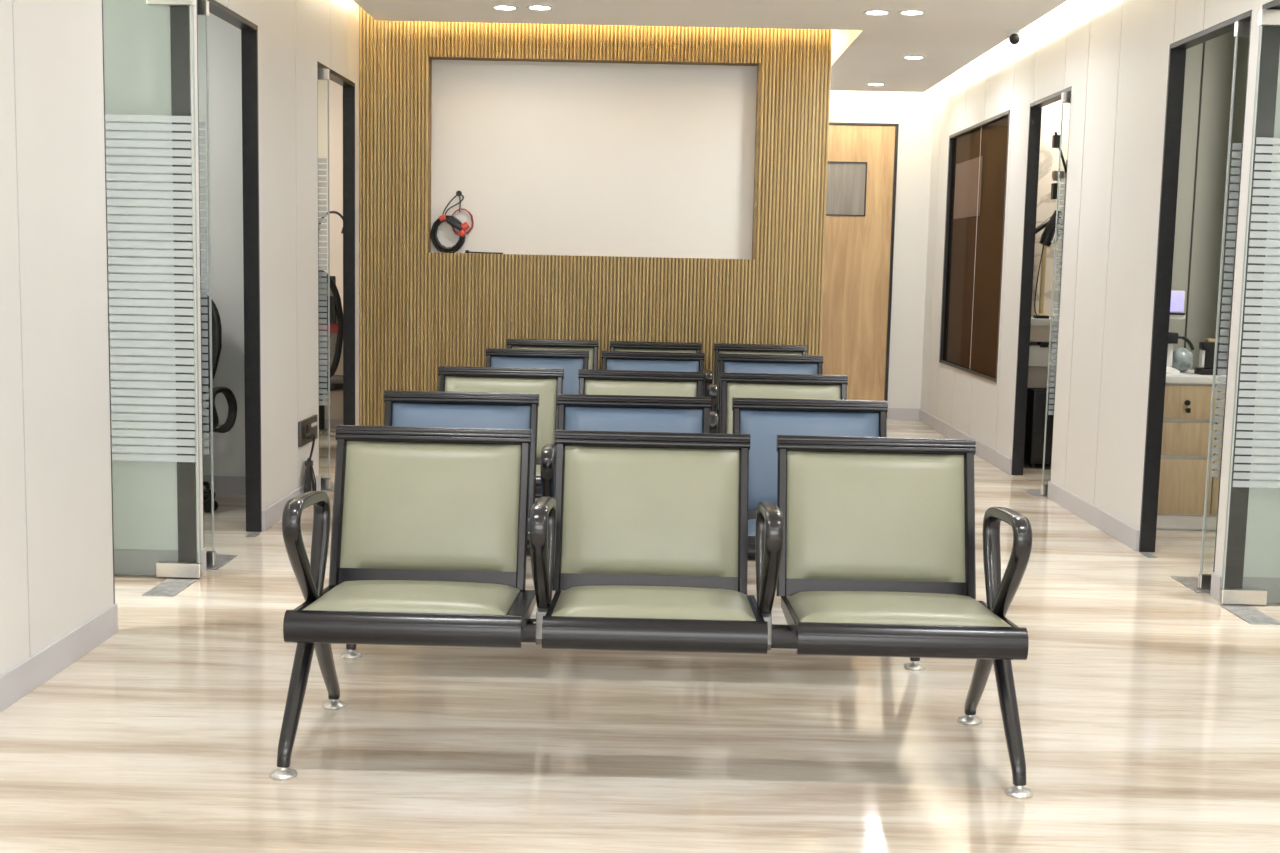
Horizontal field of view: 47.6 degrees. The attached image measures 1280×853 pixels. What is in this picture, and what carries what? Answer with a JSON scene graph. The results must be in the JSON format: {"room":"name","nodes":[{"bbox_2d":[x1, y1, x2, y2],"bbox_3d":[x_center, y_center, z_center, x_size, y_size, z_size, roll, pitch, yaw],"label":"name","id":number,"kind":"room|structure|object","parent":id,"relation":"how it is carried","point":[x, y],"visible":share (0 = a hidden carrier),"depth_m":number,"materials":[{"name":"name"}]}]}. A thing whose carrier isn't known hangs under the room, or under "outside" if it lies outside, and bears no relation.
{"room":"hospital interior","nodes":[
{"label":"hospital interior","id":0,"kind":"room"},
{"bbox_2d":[102,0,201,603],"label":"glass door","id":1,"kind":"structure","parent":0,"point":[137,42],"depth_m":5.53,"materials":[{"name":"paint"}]},
{"bbox_2d":[0,0,358,675],"bbox_3d":[-1.752,-0.608,3.021,0.065,2.950,11.300,1,6,1],"label":"wall","id":2,"kind":"structure","parent":0,"point":[56,544],"depth_m":4.41,"materials":[{"name":"paint"}]},
{"bbox_2d":[0,475,320,711],"bbox_3d":[-1.745,0.817,3.133,0.011,0.095,11.200,1,6,1],"label":"baseboard","id":3,"kind":"structure","parent":2,"relation":"attached to","point":[26,676],"depth_m":4.37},
{"bbox_2d":[197,0,261,565],"bbox_3d":[-2.115,-0.597,6.022,0.884,2.235,0.853,1,6,1],"label":"door","id":4,"kind":"structure","parent":2,"relation":"in","point":[249,30],"depth_m":6.38,"materials":[{"name":"clear glass"}]},
{"bbox_2d":[298,415,317,446],"bbox_3d":[-1.683,0.020,7.362,0.020,0.125,0.355,1,6,1],"label":"panel","id":5,"kind":"object","parent":2,"relation":"attached to","point":[310,424],"visible":0.92,"depth_m":7.30,"materials":[{"name":"black plastic"}]},
{"bbox_2d":[302,424,308,438],"bbox_3d":[-1.677,0.025,7.279,0.003,0.065,0.136,1,6,1],"label":"outlet","id":6,"kind":"object","parent":5,"relation":"attached to","point":[305,427],"depth_m":7.25,"materials":[{"name":"black plastic"}]},
{"bbox_2d":[304,433,315,492],"bbox_3d":[-1.667,0.194,7.305,0.046,0.328,0.220,2,7,10],"label":"bundle","id":7,"kind":"object","parent":5,"relation":"hanging from","point":[309,479],"visible":0.89,"depth_m":7.30,"materials":[{"name":"black plastic"}]},
{"bbox_2d":[317,61,354,488],"bbox_3d":[-2.072,-0.822,8.014,0.884,2.235,0.943,1,6,1],"label":"door","id":8,"kind":"structure","parent":2,"relation":"in","point":[323,72],"depth_m":8.42,"materials":[{"name":"black metal"}]},
{"bbox_2d":[197,12,245,494],"bbox_3d":[-3.272,-1.045,7.463,3.075,2.750,0.110,1,6,1],"label":"wall partition","id":9,"kind":"structure","parent":0,"point":[224,39],"depth_m":7.41,"materials":[{"name":"paint"}]},
{"bbox_2d":[318,80,342,428],"bbox_3d":[-3.240,-1.355,10.196,3.075,2.750,0.110,1,6,1],"label":"wall partition","id":10,"kind":"structure","parent":0,"point":[335,90],"depth_m":10.11,"materials":[{"name":"paint"}]},
{"bbox_2d":[359,6,831,425],"bbox_3d":[-0.303,-1.390,10.177,2.825,2.950,3.330,1,6,1],"label":"wall","id":11,"kind":"structure","parent":0,"point":[630,183],"depth_m":8.57,"materials":[{"name":"laminate"}]},
{"bbox_2d":[430,191,473,252],"bbox_3d":[-1.120,-1.216,8.627,0.256,0.375,0.070,1,6,1],"label":"cable coil","id":12,"kind":"object","parent":11,"relation":"hanging from","point":[453,221],"visible":0.99,"depth_m":8.63,"materials":[{"name":"black plastic"}]},
{"bbox_2d":[465,250,502,253],"bbox_3d":[-0.930,-1.040,8.647,0.227,0.018,0.029,2,7,5],"label":"loose wire","id":13,"kind":"object","parent":11,"relation":"on","point":[466,251],"visible":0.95,"depth_m":8.64,"materials":[{"name":"black plastic"}]},
{"bbox_2d":[0,419,1279,852],"bbox_3d":[0.227,0.760,4.779,10.800,0.080,14.730,1,6,1],"label":"floor","id":14,"kind":"structure","parent":0,"point":[1149,709],"depth_m":3.84,"materials":[{"name":"stone"}]},
{"bbox_2d":[142,579,196,596],"bbox_3d":[-1.757,0.602,5.423,0.115,0.004,0.280,1,6,1],"label":"floor hinge","id":15,"kind":"object","parent":14,"relation":"on","point":[169,587],"visible":1,"depth_m":5.41,"materials":[{"name":"silver metal"}]},
{"bbox_2d":[201,291,236,512],"bbox_3d":[-2.353,-0.133,7.062,0.764,1.069,0.654,1,6,1],"label":"office chair","id":16,"kind":"object","parent":14,"relation":"on","point":[227,426],"visible":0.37,"depth_m":7.25,"materials":[{"name":"black plastic"}]},
{"bbox_2d":[206,554,237,569],"bbox_3d":[-1.731,0.549,5.888,0.115,0.004,0.285,1,6,1],"label":"floor hinge","id":17,"kind":"object","parent":14,"relation":"on","point":[221,560],"visible":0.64,"depth_m":5.91,"materials":[{"name":"silver metal"}]},
{"bbox_2d":[245,532,260,536],"bbox_3d":[-1.727,0.483,6.476,0.044,0.004,0.100,1,6,1],"label":"lock plate","id":18,"kind":"object","parent":14,"relation":"on","point":[252,534],"visible":1,"depth_m":6.47,"materials":[{"name":"silver metal"}]},
{"bbox_2d":[321,483,333,491],"bbox_3d":[-1.691,0.328,7.847,0.110,0.004,0.280,1,6,1],"label":"spring","id":19,"kind":"object","parent":14,"relation":"on","point":[331,489],"visible":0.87,"depth_m":7.75,"materials":[{"name":"silver metal"}]},
{"bbox_2d":[318,269,342,436],"bbox_3d":[-2.030,-0.416,9.168,0.764,1.169,0.641,2,7,8],"label":"office chair","id":20,"kind":"object","parent":14,"relation":"on","point":[336,312],"visible":0.14,"depth_m":8.92,"materials":[{"name":"black plastic"}]},
{"bbox_2d":[334,345,342,374],"bbox_3d":[-2.597,-0.313,10.009,1.410,0.750,0.460,1,6,1],"label":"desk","id":21,"kind":"object","parent":14,"relation":"on","point":[339,371],"visible":0.02,"depth_m":10.16,"materials":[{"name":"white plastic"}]},
{"bbox_2d":[318,211,342,243],"bbox_3d":[-2.109,-1.059,9.819,0.256,0.796,0.140,1,6,1],"label":"gooseneck lamp","id":22,"kind":"object","parent":21,"relation":"on","point":[330,212],"visible":0.38,"depth_m":9.77,"materials":[{"name":"black plastic"}]},
{"bbox_2d":[341,390,924,670],"bbox_3d":[-0.014,0.317,4.769,1.834,0.792,0.636,1,6,0],"label":"bench","id":23,"kind":"object","parent":14,"relation":"on","point":[764,419],"visible":0.12,"depth_m":4.98,"materials":[{"name":"blue leather"}]},
{"bbox_2d":[392,403,530,428],"bbox_3d":[-0.618,0.097,4.967,0.474,0.337,0.109,1,6,0],"label":"cushion","id":24,"kind":"object","parent":23,"relation":"on","point":[453,415],"depth_m":4.97,"materials":[{"name":"blue leather"}]},
{"bbox_2d":[565,407,702,432],"bbox_3d":[-0.024,0.109,4.970,0.473,0.337,0.109,1,6,0],"label":"cushion","id":25,"kind":"object","parent":23,"relation":"on","point":[630,419],"depth_m":4.98,"materials":[{"name":"blue leather"}]},
{"bbox_2d":[748,519,755,535],"bbox_3d":[0.590,0.332,4.716,0.504,0.057,0.404,1,6,0],"label":"seat cushion","id":26,"kind":"object","parent":23,"relation":"on","point":[751,522],"depth_m":4.67,"materials":[{"name":"blue leather"}]},
{"bbox_2d":[740,410,878,509],"bbox_3d":[0.581,0.122,4.973,0.478,0.337,0.109,1,6,0],"label":"cushion","id":27,"kind":"object","parent":23,"relation":"on","point":[763,427],"depth_m":4.97,"materials":[{"name":"blue leather"}]},
{"bbox_2d":[438,366,847,497],"bbox_3d":[0.004,0.187,5.917,1.834,0.792,0.636,1,6,1],"label":"bench","id":28,"kind":"object","parent":14,"relation":"on","point":[548,383],"visible":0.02,"depth_m":6.13,"materials":[{"name":"green leather"}]},
{"bbox_2d":[445,376,556,458],"bbox_3d":[-0.594,-0.035,6.129,0.474,0.337,0.109,1,6,1],"label":"cushion","id":29,"kind":"object","parent":28,"relation":"on","point":[546,386],"depth_m":6.13,"materials":[{"name":"green leather"}]},
{"bbox_2d":[536,465,539,475],"bbox_3d":[-0.598,0.175,5.872,0.487,0.057,0.404,1,6,1],"label":"seat cushion","id":30,"kind":"object","parent":28,"relation":"on","point":[537,466],"depth_m":5.74,"materials":[{"name":"green leather"}]},
{"bbox_2d":[585,380,696,396],"bbox_3d":[-0.001,-0.021,6.117,0.473,0.337,0.109,1,6,1],"label":"cushion","id":31,"kind":"object","parent":28,"relation":"on","point":[684,388],"depth_m":6.13,"materials":[{"name":"green leather"}]},
{"bbox_2d":[726,383,840,433],"bbox_3d":[0.604,-0.007,6.105,0.478,0.337,0.109,1,6,1],"label":"cushion","id":32,"kind":"object","parent":28,"relation":"on","point":[827,391],"depth_m":6.12,"materials":[{"name":"green leather"}]},
{"bbox_2d":[270,425,1032,798],"bbox_3d":[0.037,0.439,3.705,1.834,0.792,0.636,1,6,1],"label":"bench","id":33,"kind":"object","parent":14,"relation":"on","point":[866,546],"visible":1,"depth_m":3.87,"materials":[{"name":"green leather"}]},
{"bbox_2d":[303,580,519,614],"bbox_3d":[-0.565,0.428,3.654,0.487,0.057,0.404,1,6,1],"label":"seat cushion","id":34,"kind":"object","parent":33,"relation":"on","point":[405,596],"depth_m":3.55,"materials":[{"name":"green leather"}]},
{"bbox_2d":[340,441,520,571],"bbox_3d":[-0.564,0.218,3.911,0.474,0.337,0.109,1,6,1],"label":"cushion","id":35,"kind":"object","parent":33,"relation":"on","point":[406,506],"depth_m":3.89,"materials":[{"name":"green leather"}]},
{"bbox_2d":[561,446,738,576],"bbox_3d":[0.029,0.231,3.906,0.473,0.337,0.109,1,6,1],"label":"cushion","id":36,"kind":"object","parent":33,"relation":"on","point":[627,511],"depth_m":3.89,"materials":[{"name":"green leather"}]},
{"bbox_2d":[552,586,755,620],"bbox_3d":[0.035,0.442,3.649,0.491,0.057,0.404,1,6,1],"label":"seat cushion","id":37,"kind":"object","parent":33,"relation":"on","point":[658,602],"depth_m":3.54,"materials":[{"name":"green leather"}]},
{"bbox_2d":[786,451,964,582],"bbox_3d":[0.634,0.245,3.900,0.478,0.337,0.109,1,6,1],"label":"cushion","id":38,"kind":"object","parent":33,"relation":"on","point":[852,516],"depth_m":3.88,"materials":[{"name":"green leather"}]},
{"bbox_2d":[787,591,1011,626],"bbox_3d":[0.639,0.455,3.643,0.504,0.057,0.404,1,6,1],"label":"seat cushion","id":39,"kind":"object","parent":33,"relation":"on","point":[868,607],"depth_m":3.55,"materials":[{"name":"green leather"}]},
{"bbox_2d":[486,348,822,433],"bbox_3d":[0.070,0.041,7.218,1.834,0.792,0.636,1,6,1],"label":"bench","id":40,"kind":"object","parent":14,"relation":"on","point":[571,361],"visible":0.11,"depth_m":7.43,"materials":[{"name":"blue leather"}]},
{"bbox_2d":[491,357,583,393],"bbox_3d":[-0.531,-0.181,7.424,0.474,0.337,0.109,1,6,1],"label":"cushion","id":41,"kind":"object","parent":40,"relation":"on","point":[571,366],"depth_m":7.43,"materials":[{"name":"blue leather"}]},
{"bbox_2d":[607,359,698,371],"bbox_3d":[0.062,-0.168,7.418,0.473,0.337,0.109,1,6,1],"label":"cushion","id":42,"kind":"object","parent":40,"relation":"on","point":[681,365],"depth_m":7.43,"materials":[{"name":"blue leather"}]},
{"bbox_2d":[724,362,816,374],"bbox_3d":[0.668,-0.154,7.413,0.478,0.337,0.109,1,6,1],"label":"cushion","id":43,"kind":"object","parent":40,"relation":"on","point":[810,368],"depth_m":7.42,"materials":[{"name":"blue leather"}]},
{"bbox_2d":[507,339,806,413],"bbox_3d":[0.093,-0.064,8.147,1.834,0.792,0.636,1,6,1],"label":"bench","id":44,"kind":"object","parent":14,"relation":"on","point":[592,346],"visible":0.06,"depth_m":8.36,"materials":[{"name":"black metal"}]},
{"bbox_2d":[512,346,593,369],"bbox_3d":[-0.508,-0.286,8.353,0.474,0.337,0.109,1,6,1],"label":"cushion","id":45,"kind":"object","parent":44,"relation":"on","point":[591,348],"depth_m":8.37,"materials":[{"name":"green leather"}]},
{"bbox_2d":[614,349,695,352],"bbox_3d":[0.085,-0.273,8.347,0.473,0.337,0.109,1,6,1],"label":"cushion","id":46,"kind":"object","parent":44,"relation":"on","point":[639,350],"depth_m":8.37,"materials":[{"name":"green leather"}]},
{"bbox_2d":[718,351,801,408],"bbox_3d":[0.691,-0.259,8.342,0.478,0.337,0.109,1,6,1],"label":"cushion","id":47,"kind":"object","parent":44,"relation":"on","point":[729,352],"depth_m":8.36,"materials":[{"name":"green leather"}]},
{"bbox_2d":[1022,489,1047,496],"bbox_3d":[2.245,0.375,8.171,0.115,0.004,0.275,1,6,1],"label":"spring","id":48,"kind":"object","parent":14,"relation":"on","point":[1034,492],"visible":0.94,"depth_m":8.19,"materials":[{"name":"silver metal"}]},
{"bbox_2d":[1024,386,1054,466],"bbox_3d":[2.687,0.003,9.359,0.400,0.495,0.380,1,6,1],"label":"base cabinet","id":49,"kind":"object","parent":14,"relation":"on","point":[1036,397],"visible":0.25,"depth_m":9.18,"materials":[{"name":"laminate"}]},
{"bbox_2d":[1027,342,1056,387],"bbox_3d":[2.555,-0.400,9.335,0.200,0.295,0.300,1,6,1],"label":"printer","id":50,"kind":"object","parent":49,"relation":"on","point":[1039,351],"visible":0.57,"depth_m":9.21,"materials":[{"name":"white plastic"}]},
{"bbox_2d":[1030,316,1058,385],"bbox_3d":[2.892,-0.223,9.377,1.000,0.948,0.450,1,6,1],"label":"desk","id":51,"kind":"object","parent":14,"relation":"on","point":[1040,328],"visible":0.02,"depth_m":9.18,"materials":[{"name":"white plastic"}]},
{"bbox_2d":[1033,315,1048,318],"bbox_3d":[2.535,-0.692,9.162,0.080,0.018,0.080,1,6,1],"label":"switch","id":52,"kind":"object","parent":51,"relation":"on","point":[1034,316],"visible":1,"depth_m":9.12,"materials":[{"name":"black plastic"}]},
{"bbox_2d":[1037,245,1046,314],"bbox_3d":[2.634,-0.970,9.478,0.060,0.502,0.060,1,6,1],"label":"pole","id":53,"kind":"object","parent":51,"relation":"on","point":[1043,262],"visible":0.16,"depth_m":9.47,"materials":[{"name":"yellow plastic"}]},
{"bbox_2d":[1034,132,1066,317],"bbox_3d":[2.641,-1.278,9.211,0.315,1.175,0.200,-4,8,-38],"label":"examination viewer","id":54,"kind":"object","parent":51,"relation":"on","point":[1048,235],"visible":0.7,"depth_m":9.18,"materials":[{"name":"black plastic"}]},
{"bbox_2d":[1140,552,1156,557],"bbox_3d":[2.262,0.572,6.450,0.044,0.004,0.100,1,6,1],"label":"lock plate","id":55,"kind":"object","parent":14,"relation":"on","point":[1148,555],"visible":1,"depth_m":6.43,"materials":[{"name":"silver metal"}]},
{"bbox_2d":[1171,576,1210,592],"bbox_3d":[2.252,0.639,5.856,0.115,0.004,0.295,1,6,1],"label":"floor plate","id":56,"kind":"object","parent":14,"relation":"on","point":[1191,583],"visible":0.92,"depth_m":5.87,"materials":[{"name":"silver metal"}]},
{"bbox_2d":[1156,370,1226,530],"bbox_3d":[2.715,0.109,7.280,0.720,0.755,0.556,1,6,1],"label":"base cabinet","id":57,"kind":"object","parent":14,"relation":"on","point":[1187,402],"visible":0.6,"depth_m":7.03,"materials":[{"name":"beige wood"}]},
{"bbox_2d":[1166,370,1226,384],"bbox_3d":[2.723,-0.251,7.249,0.720,0.033,0.535,1,6,1],"label":"countertop","id":58,"kind":"structure","parent":57,"relation":"on","point":[1186,377],"depth_m":6.99,"materials":[{"name":"white plastic"}]},
{"bbox_2d":[1166,198,1193,374],"bbox_3d":[2.597,-0.696,7.168,0.248,0.865,0.209,-3,8,-33],"label":"instrument","id":59,"kind":"object","parent":58,"relation":"on","point":[1177,297],"visible":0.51,"depth_m":7.13,"materials":[{"name":"white plastic"}]},
{"bbox_2d":[1170,290,1184,318],"bbox_3d":[2.583,-0.603,7.168,0.205,0.140,0.090,1,6,1],"label":"monitor","id":60,"kind":"object","parent":59,"relation":"on","point":[1177,297],"depth_m":7.12,"materials":[{"name":"white plastic"}]},
{"bbox_2d":[1171,347,1193,371],"bbox_3d":[2.730,-0.338,7.317,0.128,0.122,0.118,1,6,1],"label":"plastic bag","id":61,"kind":"object","parent":58,"relation":"on","point":[1182,360],"visible":0.75,"depth_m":7.27,"materials":[{"name":"plastic"}]},
{"bbox_2d":[1194,338,1221,374],"bbox_3d":[2.814,-0.346,7.174,0.100,0.177,0.100,1,6,1],"label":"charging stand","id":62,"kind":"object","parent":58,"relation":"on","point":[1206,355],"visible":0.91,"depth_m":7.14,"materials":[{"name":"black plastic"}]},
{"bbox_2d":[1221,605,1279,624],"bbox_3d":[2.257,0.696,5.357,0.115,0.004,0.280,1,6,1],"label":"floor plate","id":63,"kind":"object","parent":14,"relation":"on","point":[1249,614],"visible":1,"depth_m":5.34,"materials":[{"name":"silver metal"}]},
{"bbox_2d":[353,0,1067,91],"bbox_3d":[0.267,-1.857,4.124,3.605,0.130,13.820,1,6,1],"label":"ceiling","id":64,"kind":"structure","parent":0,"point":[951,34],"depth_m":7.90,"materials":[{"name":"paint"}]},
{"bbox_2d":[491,5,518,10],"bbox_3d":[-0.712,-2.211,7.654,0.148,0.007,0.148,1,6,1],"label":"recessed light","id":65,"kind":"object","parent":64,"relation":"in","point":[497,7],"visible":1,"depth_m":7.66,"materials":[{"name":"white plastic"}]},
{"bbox_2d":[526,5,553,10],"bbox_3d":[-0.526,-2.204,7.632,0.148,0.007,0.148,1,6,1],"label":"recessed light","id":66,"kind":"object","parent":64,"relation":"in","point":[531,7],"visible":1,"depth_m":7.64,"materials":[{"name":"white plastic"}]},
{"bbox_2d":[866,83,885,85],"bbox_3d":[1.716,-2.487,10.546,0.148,0.007,0.148,1,6,1],"label":"recessed light","id":67,"kind":"object","parent":64,"relation":"in","point":[868,84],"visible":1,"depth_m":10.56,"materials":[{"name":"white plastic"}]},
{"bbox_2d":[863,10,890,15],"bbox_3d":[1.236,-2.159,7.564,0.148,0.007,0.148,1,6,1],"label":"recessed light","id":68,"kind":"object","parent":64,"relation":"in","point":[867,12],"visible":1,"depth_m":7.57,"materials":[{"name":"white plastic"}]},
{"bbox_2d":[898,10,925,15],"bbox_3d":[1.415,-2.152,7.543,0.148,0.007,0.148,1,6,1],"label":"recessed light","id":69,"kind":"object","parent":64,"relation":"in","point":[903,12],"visible":1,"depth_m":7.55,"materials":[{"name":"white plastic"}]},
{"bbox_2d":[902,55,925,59],"bbox_3d":[1.729,-2.329,9.152,0.148,0.007,0.148,1,6,1],"label":"recessed light","id":70,"kind":"object","parent":64,"relation":"in","point":[911,57],"visible":1,"depth_m":9.16,"materials":[{"name":"white plastic"}]},
{"bbox_2d":[1006,30,1019,44],"bbox_3d":[2.078,-2.163,8.072,0.072,0.078,0.095,1,6,1],"label":"security camera","id":71,"kind":"object","parent":64,"relation":"attached to","point":[1014,38],"visible":1,"depth_m":8.04,"materials":[{"name":"white plastic"}]},
{"bbox_2d":[832,30,849,50],"bbox_3d":[0.312,-2.255,4.486,4.090,0.080,14.630,1,6,1],"label":"ceiling","id":72,"kind":"structure","parent":0,"point":[837,35],"depth_m":10.82,"materials":[{"name":"paint"}]},
{"bbox_2d":[829,86,933,412],"bbox_3d":[1.694,-1.539,11.863,1.300,2.950,0.100,1,6,1],"label":"wall","id":73,"kind":"structure","parent":0,"point":[913,111],"depth_m":11.79,"materials":[{"name":"paint"}]},
{"bbox_2d":[821,122,898,416],"bbox_3d":[1.565,-1.265,11.861,0.995,2.400,0.129,1,6,1],"label":"door","id":74,"kind":"structure","parent":73,"relation":"in","point":[862,157],"depth_m":11.83,"materials":[{"name":"brown laminate"}]},
{"bbox_2d":[887,408,918,419],"bbox_3d":[2.178,-0.103,11.965,0.270,0.095,0.011,1,6,1],"label":"baseboard","id":75,"kind":"structure","parent":73,"relation":"attached to","point":[893,413],"depth_m":11.96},
{"bbox_2d":[1031,100,1069,315],"bbox_3d":[3.897,-1.128,9.554,3.035,2.750,0.110,1,6,1],"label":"wall partition","id":76,"kind":"structure","parent":0,"point":[1051,113],"depth_m":9.48,"materials":[{"name":"paint"}]},
{"bbox_2d":[920,0,1272,575],"bbox_3d":[2.291,-0.699,4.589,0.065,2.950,14.530,1,6,1],"label":"wall","id":77,"kind":"structure","parent":0,"point":[1113,55],"depth_m":7.31,"materials":[{"name":"paint"}]},
{"bbox_2d":[939,110,1009,383],"bbox_3d":[2.351,-1.239,10.168,0.071,1.735,1.900,1,6,1],"label":"window","id":78,"kind":"structure","parent":77,"relation":"in","point":[977,153],"depth_m":10.25,"materials":[{"name":"brown glass"}]},
{"bbox_2d":[1011,86,1071,494],"bbox_3d":[2.707,-0.755,8.328,0.884,2.235,0.883,1,6,1],"label":"door","id":79,"kind":"structure","parent":77,"relation":"in","point":[1035,114],"depth_m":8.72,"materials":[{"name":"black metal"}]},
{"bbox_2d":[919,409,1221,600],"bbox_3d":[2.223,0.718,4.751,0.011,0.095,14.530,1,6,1],"label":"baseboard","id":80,"kind":"structure","parent":77,"relation":"attached to","point":[1128,535],"depth_m":7.52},
{"bbox_2d":[1139,10,1251,588],"bbox_3d":[2.695,-0.488,5.973,0.884,2.235,0.883,1,6,1],"label":"door","id":81,"kind":"structure","parent":77,"relation":"in","point":[1241,24],"depth_m":6.35,"materials":[{"name":"black metal"}]},
{"bbox_2d":[1219,0,1279,604],"bbox_3d":[2.668,-0.381,5.029,0.884,2.235,0.843,1,6,1],"label":"door","id":82,"kind":"structure","parent":77,"relation":"in","point":[1231,591],"depth_m":5.43,"materials":[{"name":"clear glass"}]},
{"bbox_2d":[1169,30,1234,369],"bbox_3d":[3.876,-0.928,7.790,3.035,2.750,0.100,1,6,1],"label":"wall partition","id":83,"kind":"structure","parent":0,"point":[1219,51],"depth_m":7.72,"materials":[{"name":"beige paint"}]},
{"bbox_2d":[1184,37,1248,369],"bbox_3d":[3.317,-0.919,7.607,0.748,2.750,0.300,1,6,1],"label":"wall pier","id":84,"kind":"object","parent":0,"point":[1243,42],"visible":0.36,"depth_m":7.64,"materials":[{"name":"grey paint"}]},
{"bbox_2d":[1242,53,1279,602],"bbox_3d":[3.849,-0.662,5.446,3.035,2.750,0.080,1,6,1],"label":"wall partition","id":85,"kind":"structure","parent":0,"point":[1261,570],"depth_m":5.51,"materials":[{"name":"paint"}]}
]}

